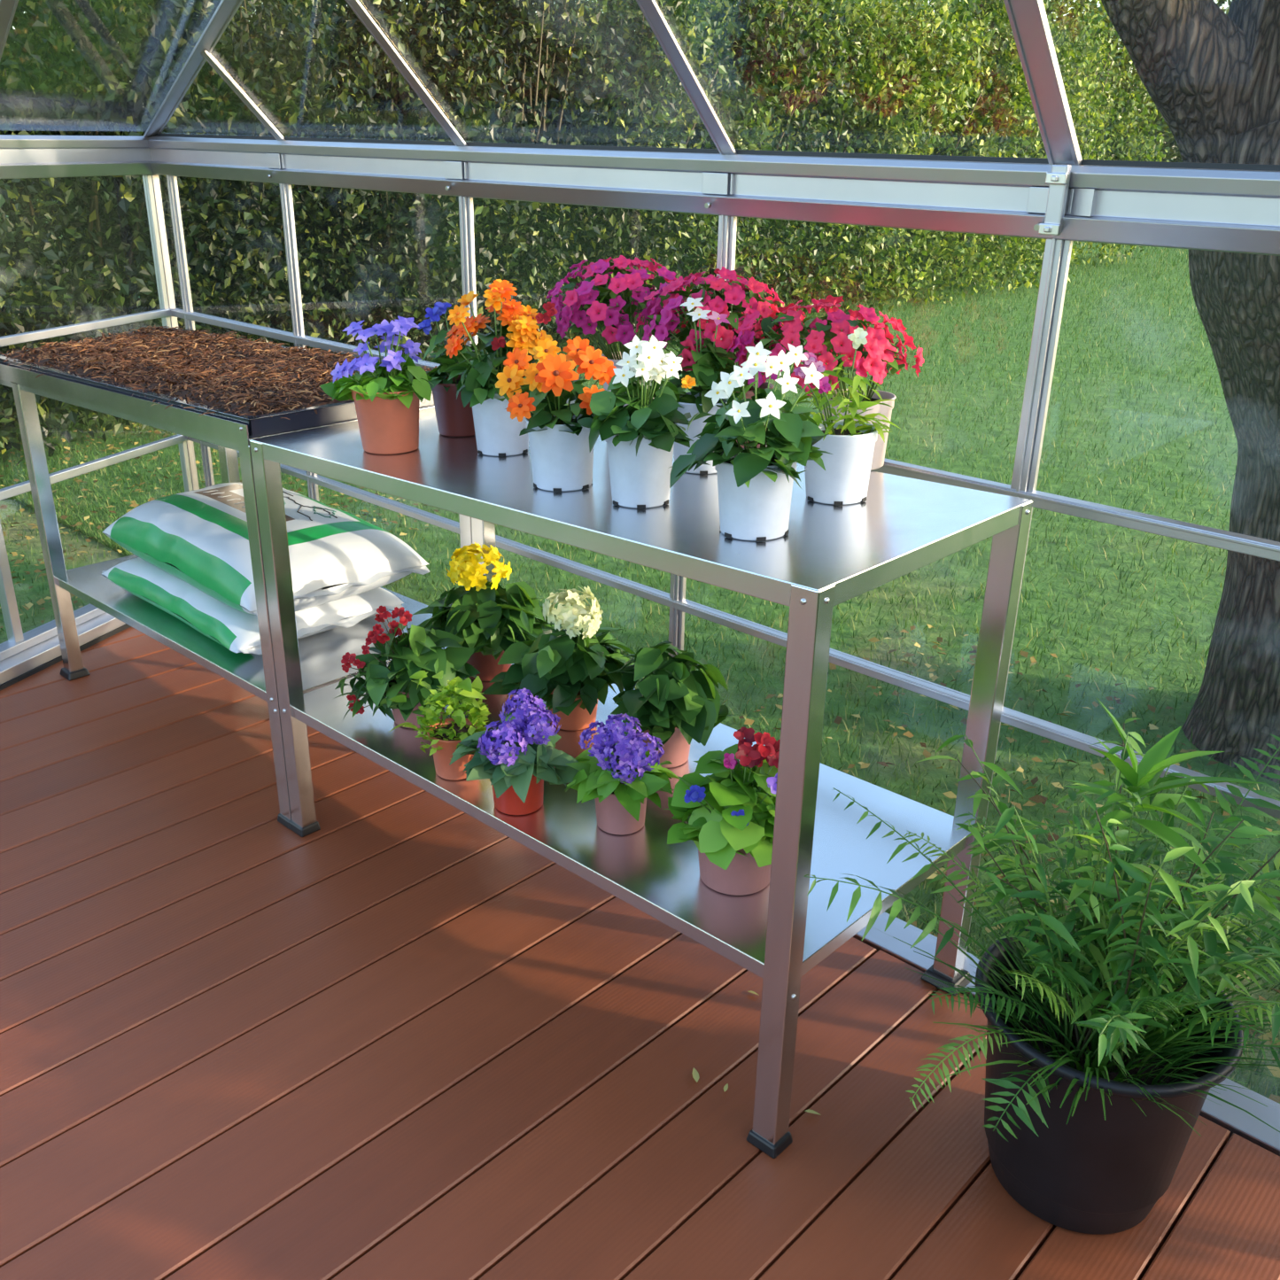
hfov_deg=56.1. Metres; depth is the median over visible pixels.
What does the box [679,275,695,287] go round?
flower
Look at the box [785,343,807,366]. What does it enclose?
flower
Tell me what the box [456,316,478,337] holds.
flower
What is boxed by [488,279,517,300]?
flower
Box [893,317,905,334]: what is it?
flower
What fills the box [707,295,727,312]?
flower
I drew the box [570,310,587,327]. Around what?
flower
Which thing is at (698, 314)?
flower
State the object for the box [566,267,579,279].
flower
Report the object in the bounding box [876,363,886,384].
flower
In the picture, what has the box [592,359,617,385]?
flower
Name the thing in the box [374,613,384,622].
flower
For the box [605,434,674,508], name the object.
pot
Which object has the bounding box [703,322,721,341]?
flower
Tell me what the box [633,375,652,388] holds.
flower
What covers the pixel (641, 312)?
flower
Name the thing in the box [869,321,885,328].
flower
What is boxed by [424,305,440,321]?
flower
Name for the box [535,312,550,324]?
flower
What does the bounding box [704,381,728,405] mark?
flower
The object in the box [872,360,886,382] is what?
flower
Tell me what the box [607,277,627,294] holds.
flower
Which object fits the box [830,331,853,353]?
flower
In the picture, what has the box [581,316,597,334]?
flower
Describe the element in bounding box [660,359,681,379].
flower
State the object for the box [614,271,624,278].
flower
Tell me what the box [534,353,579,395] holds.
flower
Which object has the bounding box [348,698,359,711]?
flower
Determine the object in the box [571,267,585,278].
flower
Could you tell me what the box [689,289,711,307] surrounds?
flower
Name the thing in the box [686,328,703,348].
flower
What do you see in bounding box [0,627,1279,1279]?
floor
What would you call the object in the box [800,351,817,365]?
flower
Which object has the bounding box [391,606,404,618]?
flower
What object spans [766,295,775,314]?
flower
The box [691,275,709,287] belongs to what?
flower
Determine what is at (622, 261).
flower
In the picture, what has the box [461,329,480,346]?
flower
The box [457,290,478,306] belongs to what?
flower
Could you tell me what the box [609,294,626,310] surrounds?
flower
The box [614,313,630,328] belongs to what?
flower
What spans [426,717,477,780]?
pot
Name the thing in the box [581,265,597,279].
flower
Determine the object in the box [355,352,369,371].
flower
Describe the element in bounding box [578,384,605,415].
flower
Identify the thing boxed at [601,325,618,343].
flower
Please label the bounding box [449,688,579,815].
potted flowers
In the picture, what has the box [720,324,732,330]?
flower
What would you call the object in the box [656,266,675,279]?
flower
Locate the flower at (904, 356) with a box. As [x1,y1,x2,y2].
[899,349,907,370]
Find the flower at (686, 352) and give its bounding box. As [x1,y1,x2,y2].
[678,348,696,371]
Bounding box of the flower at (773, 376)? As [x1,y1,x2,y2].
[764,355,783,380]
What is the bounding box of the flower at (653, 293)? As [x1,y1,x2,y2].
[643,290,659,301]
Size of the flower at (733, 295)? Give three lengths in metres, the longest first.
0.036 x 0.036 x 0.012 m
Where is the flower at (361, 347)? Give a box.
[352,341,369,355]
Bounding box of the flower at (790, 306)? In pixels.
[777,302,800,311]
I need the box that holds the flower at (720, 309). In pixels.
[709,305,729,318]
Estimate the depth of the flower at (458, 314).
2.01 m
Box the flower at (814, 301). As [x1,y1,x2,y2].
[811,298,826,309]
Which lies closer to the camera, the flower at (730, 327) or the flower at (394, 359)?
the flower at (394, 359)
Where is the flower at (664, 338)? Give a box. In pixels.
[662,336,670,348]
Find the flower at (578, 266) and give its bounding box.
[569,259,587,270]
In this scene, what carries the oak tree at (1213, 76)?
on the ground at (1104, 647)
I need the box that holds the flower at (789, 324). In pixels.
[780,318,803,331]
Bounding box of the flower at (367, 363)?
[354,353,377,374]
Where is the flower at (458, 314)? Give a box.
[447,304,470,325]
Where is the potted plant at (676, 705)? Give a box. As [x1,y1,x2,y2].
[607,640,735,767]
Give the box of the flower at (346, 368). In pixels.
[337,358,353,380]
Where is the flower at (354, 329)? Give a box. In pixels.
[349,325,363,336]
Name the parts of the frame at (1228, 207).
corner post, post, splice plate, post, splice plate, post, post, splice plate, rail, post, rail, post, splice plate, post, sill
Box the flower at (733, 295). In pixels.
[723,287,745,305]
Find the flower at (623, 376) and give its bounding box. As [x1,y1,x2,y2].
[612,363,636,387]
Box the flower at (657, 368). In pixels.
[653,353,669,373]
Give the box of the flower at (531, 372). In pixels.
[522,360,543,392]
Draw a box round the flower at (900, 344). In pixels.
[896,333,907,351]
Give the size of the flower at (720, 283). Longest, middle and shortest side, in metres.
0.031 x 0.031 x 0.011 m
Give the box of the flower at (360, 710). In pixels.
[356,705,364,713]
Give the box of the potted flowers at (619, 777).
[564,713,680,835]
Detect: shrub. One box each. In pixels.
[0,0,333,450]
[0,5,158,466]
[1,0,496,361]
[155,0,600,363]
[337,0,707,363]
[443,0,816,345]
[539,0,852,281]
[549,0,894,318]
[668,0,975,311]
[735,1,1002,268]
[767,0,1061,303]
[860,0,1121,288]
[939,0,1174,266]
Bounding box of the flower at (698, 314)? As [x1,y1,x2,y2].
[686,307,710,321]
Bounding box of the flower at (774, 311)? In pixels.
[773,302,779,313]
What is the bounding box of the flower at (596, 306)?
[586,300,607,322]
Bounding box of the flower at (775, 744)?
[772,739,780,752]
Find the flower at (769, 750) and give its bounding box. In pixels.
[753,731,775,757]
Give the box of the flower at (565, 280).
[559,271,571,284]
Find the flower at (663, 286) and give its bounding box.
[653,281,666,296]
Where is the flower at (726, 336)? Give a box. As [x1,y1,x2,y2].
[712,325,734,349]
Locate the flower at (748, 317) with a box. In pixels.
[742,310,760,320]
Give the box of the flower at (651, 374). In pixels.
[639,363,657,382]
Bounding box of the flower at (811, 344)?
[804,338,822,353]
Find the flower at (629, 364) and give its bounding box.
[615,351,636,373]
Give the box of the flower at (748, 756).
[735,742,760,767]
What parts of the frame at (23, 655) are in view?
post, sill, rail, rail, post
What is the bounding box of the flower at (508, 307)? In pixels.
[502,299,525,314]
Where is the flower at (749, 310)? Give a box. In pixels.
[743,306,756,323]
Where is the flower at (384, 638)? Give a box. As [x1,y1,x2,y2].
[376,633,389,643]
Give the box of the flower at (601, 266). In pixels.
[589,259,609,273]
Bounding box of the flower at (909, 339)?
[902,331,916,349]
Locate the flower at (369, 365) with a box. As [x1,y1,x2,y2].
[364,360,378,372]
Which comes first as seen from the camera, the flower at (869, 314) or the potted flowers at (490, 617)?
the flower at (869, 314)
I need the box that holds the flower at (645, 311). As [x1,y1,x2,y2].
[636,302,650,320]
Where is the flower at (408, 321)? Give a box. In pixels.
[397,316,419,332]
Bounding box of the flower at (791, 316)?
[779,309,803,323]
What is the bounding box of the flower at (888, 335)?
[884,324,894,343]
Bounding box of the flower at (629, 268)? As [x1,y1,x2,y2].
[617,265,633,271]
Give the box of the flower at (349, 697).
[346,694,356,700]
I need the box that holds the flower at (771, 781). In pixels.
[766,772,777,794]
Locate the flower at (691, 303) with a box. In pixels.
[680,297,703,311]
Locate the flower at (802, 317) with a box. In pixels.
[799,311,806,320]
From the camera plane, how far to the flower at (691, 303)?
1.93 m
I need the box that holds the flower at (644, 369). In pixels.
[632,361,653,378]
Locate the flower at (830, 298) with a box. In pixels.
[822,294,843,304]
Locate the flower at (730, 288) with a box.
[723,284,744,292]
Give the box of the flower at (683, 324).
[674,320,688,341]
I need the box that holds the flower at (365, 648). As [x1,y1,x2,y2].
[361,644,370,654]
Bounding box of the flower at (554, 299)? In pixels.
[550,296,558,310]
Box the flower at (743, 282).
[734,277,748,287]
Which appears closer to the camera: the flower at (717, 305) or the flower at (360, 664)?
the flower at (717, 305)
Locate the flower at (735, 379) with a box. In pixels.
[714,371,744,397]
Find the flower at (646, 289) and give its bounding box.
[642,286,651,295]
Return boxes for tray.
[0,325,434,437]
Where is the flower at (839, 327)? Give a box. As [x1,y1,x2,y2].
[830,319,855,334]
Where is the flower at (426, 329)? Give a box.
[417,318,431,334]
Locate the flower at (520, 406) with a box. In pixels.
[506,391,535,421]
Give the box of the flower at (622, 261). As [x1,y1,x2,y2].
[612,255,630,268]
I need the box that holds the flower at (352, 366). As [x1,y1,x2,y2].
[347,357,359,376]
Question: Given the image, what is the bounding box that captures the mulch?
[0,325,437,419]
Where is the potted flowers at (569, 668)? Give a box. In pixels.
[481,585,643,730]
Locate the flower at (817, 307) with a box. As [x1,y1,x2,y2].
[809,302,828,312]
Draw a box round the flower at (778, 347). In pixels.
[769,342,785,354]
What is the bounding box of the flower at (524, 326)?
[514,315,539,336]
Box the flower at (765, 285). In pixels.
[762,282,772,295]
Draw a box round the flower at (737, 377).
[729,364,753,387]
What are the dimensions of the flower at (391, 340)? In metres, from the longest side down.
0.040 x 0.038 x 0.012 m
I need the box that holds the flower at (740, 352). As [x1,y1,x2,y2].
[734,342,746,363]
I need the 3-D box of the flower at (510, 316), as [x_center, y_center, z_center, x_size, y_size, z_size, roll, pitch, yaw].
[-0.219,-0.552,2.050,0.051,0.010,0.051,-24,64,-28]
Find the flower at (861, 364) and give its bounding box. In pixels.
[855,356,867,377]
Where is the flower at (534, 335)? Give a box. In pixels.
[528,329,552,355]
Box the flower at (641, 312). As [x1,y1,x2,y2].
[638,311,648,325]
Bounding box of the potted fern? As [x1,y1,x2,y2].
[804,698,1279,1234]
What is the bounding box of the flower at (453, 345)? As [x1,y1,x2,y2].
[444,334,464,357]
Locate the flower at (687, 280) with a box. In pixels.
[683,272,703,284]
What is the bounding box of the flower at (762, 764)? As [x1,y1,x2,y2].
[753,745,767,767]
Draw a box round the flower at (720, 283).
[709,278,728,290]
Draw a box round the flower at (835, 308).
[824,306,838,313]
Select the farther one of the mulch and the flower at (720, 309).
the mulch
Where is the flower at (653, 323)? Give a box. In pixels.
[648,314,656,332]
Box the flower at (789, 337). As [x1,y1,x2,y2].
[780,332,800,350]
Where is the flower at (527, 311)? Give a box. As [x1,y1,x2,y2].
[519,304,538,320]
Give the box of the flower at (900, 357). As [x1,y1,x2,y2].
[889,350,904,374]
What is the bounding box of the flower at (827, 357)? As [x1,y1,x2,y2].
[817,351,837,371]
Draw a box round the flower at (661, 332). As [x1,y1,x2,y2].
[654,322,667,341]
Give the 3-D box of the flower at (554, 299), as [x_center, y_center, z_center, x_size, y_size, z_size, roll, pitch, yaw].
[-0.151,-0.595,2.137,0.012,0.036,0.035,14,30,-35]
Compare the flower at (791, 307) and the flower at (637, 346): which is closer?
the flower at (637, 346)
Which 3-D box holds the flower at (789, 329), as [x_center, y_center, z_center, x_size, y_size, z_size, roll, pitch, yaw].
[0.240,-0.484,1.893,0.030,0.010,0.029,-14,61,18]
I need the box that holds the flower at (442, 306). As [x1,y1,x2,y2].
[434,302,451,315]
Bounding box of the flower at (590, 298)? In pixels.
[577,288,598,304]
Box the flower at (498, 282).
[491,279,509,285]
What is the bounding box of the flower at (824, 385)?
[816,376,831,393]
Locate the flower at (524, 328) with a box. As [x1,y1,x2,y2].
[506,314,538,341]
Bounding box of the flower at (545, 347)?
[532,337,560,361]
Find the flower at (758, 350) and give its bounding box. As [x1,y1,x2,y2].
[745,341,771,360]
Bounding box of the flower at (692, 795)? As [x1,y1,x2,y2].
[683,789,698,803]
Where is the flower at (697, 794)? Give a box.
[690,784,705,802]
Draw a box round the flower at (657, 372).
[652,367,666,378]
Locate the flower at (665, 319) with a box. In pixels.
[659,308,672,326]
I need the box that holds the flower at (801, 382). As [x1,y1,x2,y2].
[791,363,807,386]
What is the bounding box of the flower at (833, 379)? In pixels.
[822,372,839,394]
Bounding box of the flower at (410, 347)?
[399,340,419,355]
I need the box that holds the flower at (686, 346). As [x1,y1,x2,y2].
[680,339,696,360]
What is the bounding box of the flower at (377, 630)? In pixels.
[372,623,384,634]
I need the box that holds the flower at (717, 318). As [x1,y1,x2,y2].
[705,310,729,325]
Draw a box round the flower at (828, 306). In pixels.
[817,301,840,311]
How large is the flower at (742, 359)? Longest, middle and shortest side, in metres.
0.038 x 0.038 x 0.013 m
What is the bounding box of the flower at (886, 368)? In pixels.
[877,364,888,384]
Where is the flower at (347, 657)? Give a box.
[341,651,356,663]
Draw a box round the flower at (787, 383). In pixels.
[775,372,799,394]
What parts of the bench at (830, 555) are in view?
leg, leg, leg, leg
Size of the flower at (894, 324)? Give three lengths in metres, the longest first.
0.033 x 0.032 x 0.011 m
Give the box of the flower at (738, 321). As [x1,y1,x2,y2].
[734,315,753,334]
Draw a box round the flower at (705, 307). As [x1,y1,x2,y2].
[693,305,710,320]
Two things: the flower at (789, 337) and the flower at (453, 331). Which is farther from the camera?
the flower at (453, 331)
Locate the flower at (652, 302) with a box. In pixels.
[646,296,662,315]
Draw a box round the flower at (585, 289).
[574,280,594,295]
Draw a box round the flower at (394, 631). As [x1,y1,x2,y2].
[387,620,402,636]
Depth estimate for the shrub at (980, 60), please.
12.21 m
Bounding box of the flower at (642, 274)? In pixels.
[629,268,650,279]
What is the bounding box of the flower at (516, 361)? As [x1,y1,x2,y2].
[503,347,532,376]
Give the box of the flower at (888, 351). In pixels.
[878,339,897,362]
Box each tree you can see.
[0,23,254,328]
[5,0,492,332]
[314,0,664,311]
[705,0,923,150]
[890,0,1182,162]
[915,0,1132,114]
[1101,0,1279,783]
[1103,0,1232,162]
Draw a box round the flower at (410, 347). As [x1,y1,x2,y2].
[402,338,421,354]
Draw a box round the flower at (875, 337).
[865,326,887,344]
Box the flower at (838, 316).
[827,309,850,322]
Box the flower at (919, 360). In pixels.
[914,345,924,365]
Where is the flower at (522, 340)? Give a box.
[505,331,535,355]
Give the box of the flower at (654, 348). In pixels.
[640,334,667,356]
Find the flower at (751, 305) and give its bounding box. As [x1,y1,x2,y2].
[741,296,763,313]
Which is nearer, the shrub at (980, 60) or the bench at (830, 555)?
the bench at (830, 555)
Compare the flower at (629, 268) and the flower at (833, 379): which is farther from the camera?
the flower at (629, 268)
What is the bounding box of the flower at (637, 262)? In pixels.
[630,256,649,268]
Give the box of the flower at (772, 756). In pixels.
[767,751,779,767]
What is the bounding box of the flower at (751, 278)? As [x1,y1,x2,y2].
[746,276,765,289]
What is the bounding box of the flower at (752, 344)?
[737,336,755,353]
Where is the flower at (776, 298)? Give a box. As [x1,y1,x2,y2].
[771,287,784,307]
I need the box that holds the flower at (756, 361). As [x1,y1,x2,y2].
[740,351,767,376]
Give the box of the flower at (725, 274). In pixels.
[717,266,736,280]
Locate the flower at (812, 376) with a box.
[800,362,823,388]
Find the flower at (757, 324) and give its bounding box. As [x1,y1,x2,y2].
[753,320,764,339]
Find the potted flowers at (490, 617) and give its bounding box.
[408,542,561,681]
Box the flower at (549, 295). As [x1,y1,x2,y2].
[545,281,558,298]
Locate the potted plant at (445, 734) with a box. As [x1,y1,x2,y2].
[388,670,490,780]
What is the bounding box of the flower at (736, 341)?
[729,331,742,352]
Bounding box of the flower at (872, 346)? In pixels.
[863,336,882,357]
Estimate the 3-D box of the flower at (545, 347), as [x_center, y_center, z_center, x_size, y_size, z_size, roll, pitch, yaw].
[-0.145,-0.448,1.859,0.045,0.044,0.009,43,-1,9]
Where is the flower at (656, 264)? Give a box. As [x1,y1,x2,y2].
[650,258,663,268]
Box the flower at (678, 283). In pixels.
[667,275,682,291]
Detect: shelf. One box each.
[55,554,432,701]
[291,646,969,978]
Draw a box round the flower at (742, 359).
[738,344,746,367]
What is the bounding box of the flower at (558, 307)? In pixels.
[553,302,562,322]
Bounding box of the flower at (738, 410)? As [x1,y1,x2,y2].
[725,400,751,423]
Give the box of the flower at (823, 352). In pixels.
[814,344,827,361]
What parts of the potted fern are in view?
shoot stem, shoot stem, shoot stem, shoot stem, shoot stem, shoot stem, shoot stem, shoot stem, shoot stem, shoot stem, shoot stem, shoot stem, shoot stem, shoot stem, shoot stem, shoot stem, shoot stem, shoot stem, shoot stem, shoot stem, shoot stem, shoot stem, shoot stem, shoot stem, shoot stem, shoot stem, shoot stem, shoot stem, shoot stem, shoot stem, shoot stem, shoot stem, shoot stem, shoot stem, shoot stem, shoot stem, shoot stem, shoot stem, shoot stem, shoot stem, shoot stem, shoot stem, shoot stem, shoot stem, shoot stem, shoot stem, shoot stem, shoot stem, shoot stem, shoot stem, shoot stem, shoot stem, shoot stem, shoot stem, shoot stem, shoot stem, shoot stem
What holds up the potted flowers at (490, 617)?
on the bench at (830, 555)
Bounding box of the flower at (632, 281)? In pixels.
[624,272,643,290]
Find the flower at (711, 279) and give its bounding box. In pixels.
[703,274,724,284]
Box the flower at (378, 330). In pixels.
[363,323,382,337]
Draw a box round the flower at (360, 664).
[352,659,365,668]
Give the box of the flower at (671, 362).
[662,350,682,371]
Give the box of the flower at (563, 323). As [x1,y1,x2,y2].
[558,311,569,333]
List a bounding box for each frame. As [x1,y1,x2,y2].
[0,0,1083,165]
[0,134,193,690]
[147,133,1279,1155]
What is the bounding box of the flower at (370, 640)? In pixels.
[364,636,377,644]
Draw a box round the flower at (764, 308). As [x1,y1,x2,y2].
[756,301,772,318]
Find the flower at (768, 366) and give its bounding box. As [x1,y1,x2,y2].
[763,355,781,377]
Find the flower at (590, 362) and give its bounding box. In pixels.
[574,346,607,380]
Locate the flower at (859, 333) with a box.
[847,327,868,349]
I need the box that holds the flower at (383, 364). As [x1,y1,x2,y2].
[379,356,391,372]
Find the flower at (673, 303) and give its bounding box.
[663,295,682,310]
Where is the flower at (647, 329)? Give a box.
[642,324,651,341]
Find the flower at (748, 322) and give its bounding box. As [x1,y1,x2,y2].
[737,318,754,331]
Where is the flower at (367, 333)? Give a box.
[355,327,373,342]
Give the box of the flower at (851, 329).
[849,325,859,338]
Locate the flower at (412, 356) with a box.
[407,352,421,363]
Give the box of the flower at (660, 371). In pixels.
[647,367,666,384]
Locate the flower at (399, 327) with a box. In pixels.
[390,318,413,335]
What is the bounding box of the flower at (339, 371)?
[330,362,345,382]
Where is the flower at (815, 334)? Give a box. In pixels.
[805,329,824,343]
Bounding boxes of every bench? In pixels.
[0,363,472,829]
[249,406,1032,1158]
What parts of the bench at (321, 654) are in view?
leg, leg, leg, leg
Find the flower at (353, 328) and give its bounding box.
[341,320,364,335]
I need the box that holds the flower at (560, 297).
[558,293,564,309]
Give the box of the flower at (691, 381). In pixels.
[681,374,696,388]
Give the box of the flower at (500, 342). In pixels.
[491,336,505,350]
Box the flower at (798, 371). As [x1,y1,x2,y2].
[793,365,806,378]
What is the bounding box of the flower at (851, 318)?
[849,316,862,320]
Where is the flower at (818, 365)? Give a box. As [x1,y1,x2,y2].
[806,360,825,372]
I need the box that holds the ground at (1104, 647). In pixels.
[0,158,1279,1097]
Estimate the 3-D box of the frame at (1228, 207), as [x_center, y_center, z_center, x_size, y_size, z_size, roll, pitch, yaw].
[0.095,-0.186,2.428,4.370,1.494,0.169,21,30,39]
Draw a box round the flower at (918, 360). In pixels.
[911,356,920,377]
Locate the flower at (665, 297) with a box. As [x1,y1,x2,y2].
[661,293,678,308]
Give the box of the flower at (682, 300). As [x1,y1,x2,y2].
[668,290,685,310]
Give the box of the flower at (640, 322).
[635,312,643,332]
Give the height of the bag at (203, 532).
0.167 m
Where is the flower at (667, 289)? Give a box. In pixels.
[660,280,671,295]
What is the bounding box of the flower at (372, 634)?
[367,629,379,638]
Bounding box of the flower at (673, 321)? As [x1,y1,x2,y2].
[666,312,680,331]
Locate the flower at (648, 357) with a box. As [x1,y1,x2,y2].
[636,346,661,370]
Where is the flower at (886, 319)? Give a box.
[878,310,896,325]
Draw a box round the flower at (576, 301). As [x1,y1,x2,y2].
[571,296,581,311]
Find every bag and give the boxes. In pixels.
[101,557,403,654]
[102,481,430,615]
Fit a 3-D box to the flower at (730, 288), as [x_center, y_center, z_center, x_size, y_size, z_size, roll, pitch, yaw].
[0.152,-0.574,1.979,0.038,0.013,0.039,-1,42,-15]
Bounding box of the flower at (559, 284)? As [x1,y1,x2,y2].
[550,279,564,298]
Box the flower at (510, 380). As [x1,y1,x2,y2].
[495,364,524,398]
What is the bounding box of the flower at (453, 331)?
[444,323,459,339]
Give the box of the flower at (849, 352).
[840,346,861,368]
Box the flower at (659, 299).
[649,296,661,315]
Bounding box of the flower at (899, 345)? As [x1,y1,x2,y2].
[895,343,905,361]
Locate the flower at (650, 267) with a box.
[647,261,658,271]
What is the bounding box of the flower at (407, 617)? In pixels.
[399,610,412,625]
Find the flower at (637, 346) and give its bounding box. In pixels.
[623,334,648,357]
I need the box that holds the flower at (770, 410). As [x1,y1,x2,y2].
[755,391,786,418]
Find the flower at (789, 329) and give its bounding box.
[782,324,800,335]
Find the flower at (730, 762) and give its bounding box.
[723,752,737,768]
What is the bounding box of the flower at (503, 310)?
[485,301,506,313]
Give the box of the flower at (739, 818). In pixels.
[730,809,749,826]
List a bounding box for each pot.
[349,388,419,454]
[391,691,444,729]
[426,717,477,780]
[429,374,475,436]
[465,650,511,681]
[472,393,528,456]
[492,774,543,815]
[524,414,593,491]
[547,688,597,730]
[594,793,646,835]
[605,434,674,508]
[643,727,690,767]
[673,391,727,474]
[698,848,771,895]
[714,448,796,541]
[736,380,774,448]
[804,419,877,504]
[822,388,896,470]
[974,924,1243,1234]
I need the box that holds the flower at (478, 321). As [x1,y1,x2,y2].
[469,313,490,333]
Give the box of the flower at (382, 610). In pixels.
[376,605,391,619]
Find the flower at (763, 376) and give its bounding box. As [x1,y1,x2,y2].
[760,372,766,383]
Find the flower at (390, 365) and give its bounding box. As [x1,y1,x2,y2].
[381,359,401,371]
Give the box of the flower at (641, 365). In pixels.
[638,354,661,369]
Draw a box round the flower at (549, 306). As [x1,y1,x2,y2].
[542,302,557,316]
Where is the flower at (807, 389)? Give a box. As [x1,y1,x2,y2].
[801,381,815,397]
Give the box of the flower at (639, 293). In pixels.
[631,286,647,302]
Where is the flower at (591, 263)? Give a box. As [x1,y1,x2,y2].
[582,261,597,269]
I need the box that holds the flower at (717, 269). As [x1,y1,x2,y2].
[713,268,721,277]
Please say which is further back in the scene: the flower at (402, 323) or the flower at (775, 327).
the flower at (402, 323)
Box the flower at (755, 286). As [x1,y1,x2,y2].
[746,279,763,293]
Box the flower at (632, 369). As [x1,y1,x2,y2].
[629,354,641,376]
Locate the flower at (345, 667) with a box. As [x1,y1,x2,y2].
[341,662,351,672]
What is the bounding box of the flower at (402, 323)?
[395,318,412,330]
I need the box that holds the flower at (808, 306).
[797,303,821,313]
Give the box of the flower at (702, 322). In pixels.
[697,310,714,330]
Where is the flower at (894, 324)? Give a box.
[890,317,906,332]
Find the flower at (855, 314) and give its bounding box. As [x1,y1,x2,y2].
[848,309,864,320]
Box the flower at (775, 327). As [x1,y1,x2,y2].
[773,325,780,341]
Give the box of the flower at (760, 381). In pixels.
[747,370,763,387]
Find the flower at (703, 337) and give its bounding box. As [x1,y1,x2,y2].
[692,334,705,352]
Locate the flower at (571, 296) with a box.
[562,287,577,307]
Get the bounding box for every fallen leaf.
[692,1067,699,1082]
[723,1083,728,1091]
[805,1109,821,1115]
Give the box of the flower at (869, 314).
[858,304,879,321]
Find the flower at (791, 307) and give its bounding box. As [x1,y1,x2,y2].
[781,299,802,312]
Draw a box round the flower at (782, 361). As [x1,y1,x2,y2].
[768,349,795,374]
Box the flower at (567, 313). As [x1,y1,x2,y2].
[561,305,573,322]
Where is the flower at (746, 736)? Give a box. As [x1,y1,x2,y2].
[733,727,755,748]
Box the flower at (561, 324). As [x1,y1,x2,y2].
[556,320,566,339]
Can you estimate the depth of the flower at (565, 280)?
2.14 m
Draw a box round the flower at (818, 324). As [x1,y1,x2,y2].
[808,317,827,330]
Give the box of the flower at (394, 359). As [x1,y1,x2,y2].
[383,349,405,367]
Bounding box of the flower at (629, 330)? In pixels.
[615,324,636,344]
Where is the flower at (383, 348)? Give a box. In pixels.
[373,341,395,352]
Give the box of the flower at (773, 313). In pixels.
[768,306,775,318]
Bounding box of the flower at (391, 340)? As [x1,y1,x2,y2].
[380,334,402,346]
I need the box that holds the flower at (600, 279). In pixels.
[591,273,608,286]
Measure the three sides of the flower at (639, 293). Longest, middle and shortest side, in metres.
0.032 x 0.031 x 0.011 m
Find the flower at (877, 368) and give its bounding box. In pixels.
[862,353,884,375]
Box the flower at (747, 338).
[739,329,754,344]
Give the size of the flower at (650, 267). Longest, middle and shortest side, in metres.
0.031 x 0.031 x 0.011 m
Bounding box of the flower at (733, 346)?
[726,334,736,352]
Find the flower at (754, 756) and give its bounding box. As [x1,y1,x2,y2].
[746,746,763,765]
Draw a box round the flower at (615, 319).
[603,306,620,325]
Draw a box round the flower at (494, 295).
[483,287,504,310]
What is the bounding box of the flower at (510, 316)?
[496,308,523,325]
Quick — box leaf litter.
[0,422,1279,1102]
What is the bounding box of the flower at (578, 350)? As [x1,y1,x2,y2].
[562,336,594,365]
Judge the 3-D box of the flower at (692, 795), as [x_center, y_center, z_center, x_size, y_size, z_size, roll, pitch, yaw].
[0.077,0.235,1.810,0.023,0.020,0.011,-3,-9,0]
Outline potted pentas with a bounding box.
[791,327,899,504]

